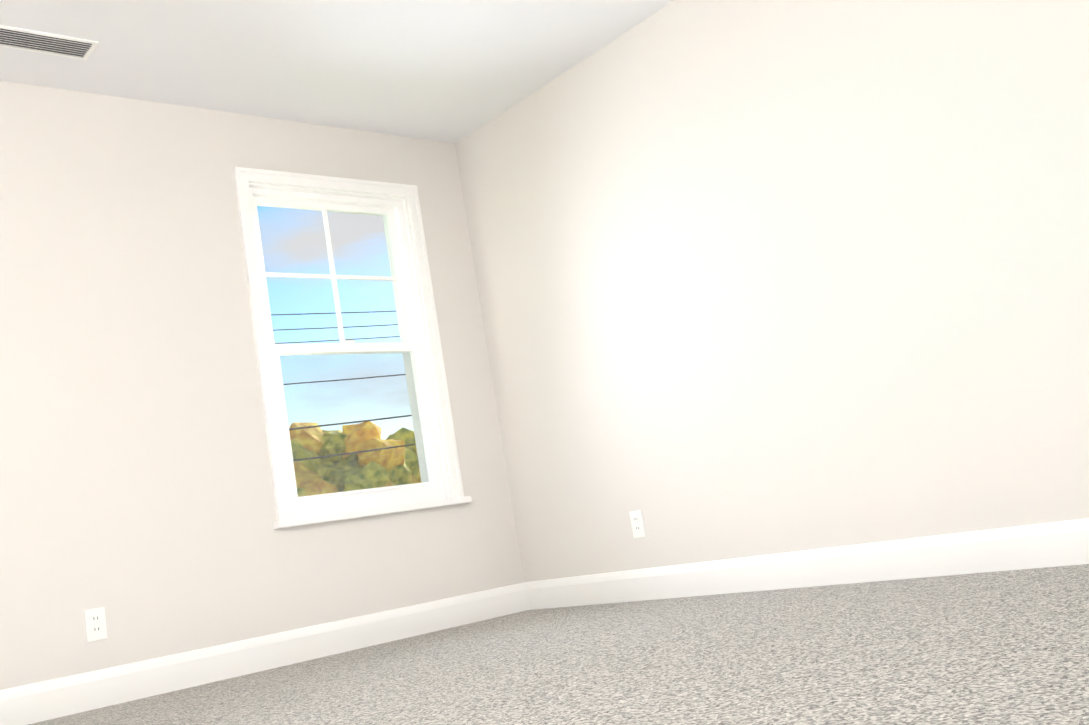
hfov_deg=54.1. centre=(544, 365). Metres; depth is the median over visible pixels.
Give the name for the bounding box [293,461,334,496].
tree
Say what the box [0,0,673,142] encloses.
ceiling
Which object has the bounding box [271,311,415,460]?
power lines
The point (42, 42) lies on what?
ceiling vent
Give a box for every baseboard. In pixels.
[0,582,527,724]
[524,518,1088,609]
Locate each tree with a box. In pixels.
[289,421,418,495]
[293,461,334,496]
[386,428,420,482]
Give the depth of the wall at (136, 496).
4.36 m
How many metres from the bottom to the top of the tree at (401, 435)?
9.869 m
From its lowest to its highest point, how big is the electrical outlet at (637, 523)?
0.117 m
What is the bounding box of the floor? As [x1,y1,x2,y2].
[28,564,1088,724]
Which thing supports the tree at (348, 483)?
on the lawn
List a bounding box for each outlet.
[84,607,106,641]
[629,510,645,537]
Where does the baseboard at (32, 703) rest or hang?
attached to the wall at (136, 496)
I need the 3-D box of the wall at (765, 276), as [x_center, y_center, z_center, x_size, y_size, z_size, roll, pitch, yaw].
[0.958,-0.398,4.108,0.120,2.440,3.750,-2,-12,-41]
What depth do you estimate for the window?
5.04 m
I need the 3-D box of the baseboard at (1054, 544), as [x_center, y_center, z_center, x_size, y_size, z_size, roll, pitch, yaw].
[1.115,0.720,3.865,0.015,0.135,3.715,-2,-12,-41]
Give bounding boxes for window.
[233,167,471,528]
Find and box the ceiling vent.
[0,25,98,59]
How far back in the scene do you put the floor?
2.64 m
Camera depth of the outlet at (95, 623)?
3.96 m
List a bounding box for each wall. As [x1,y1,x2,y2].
[0,80,524,689]
[455,0,1088,581]

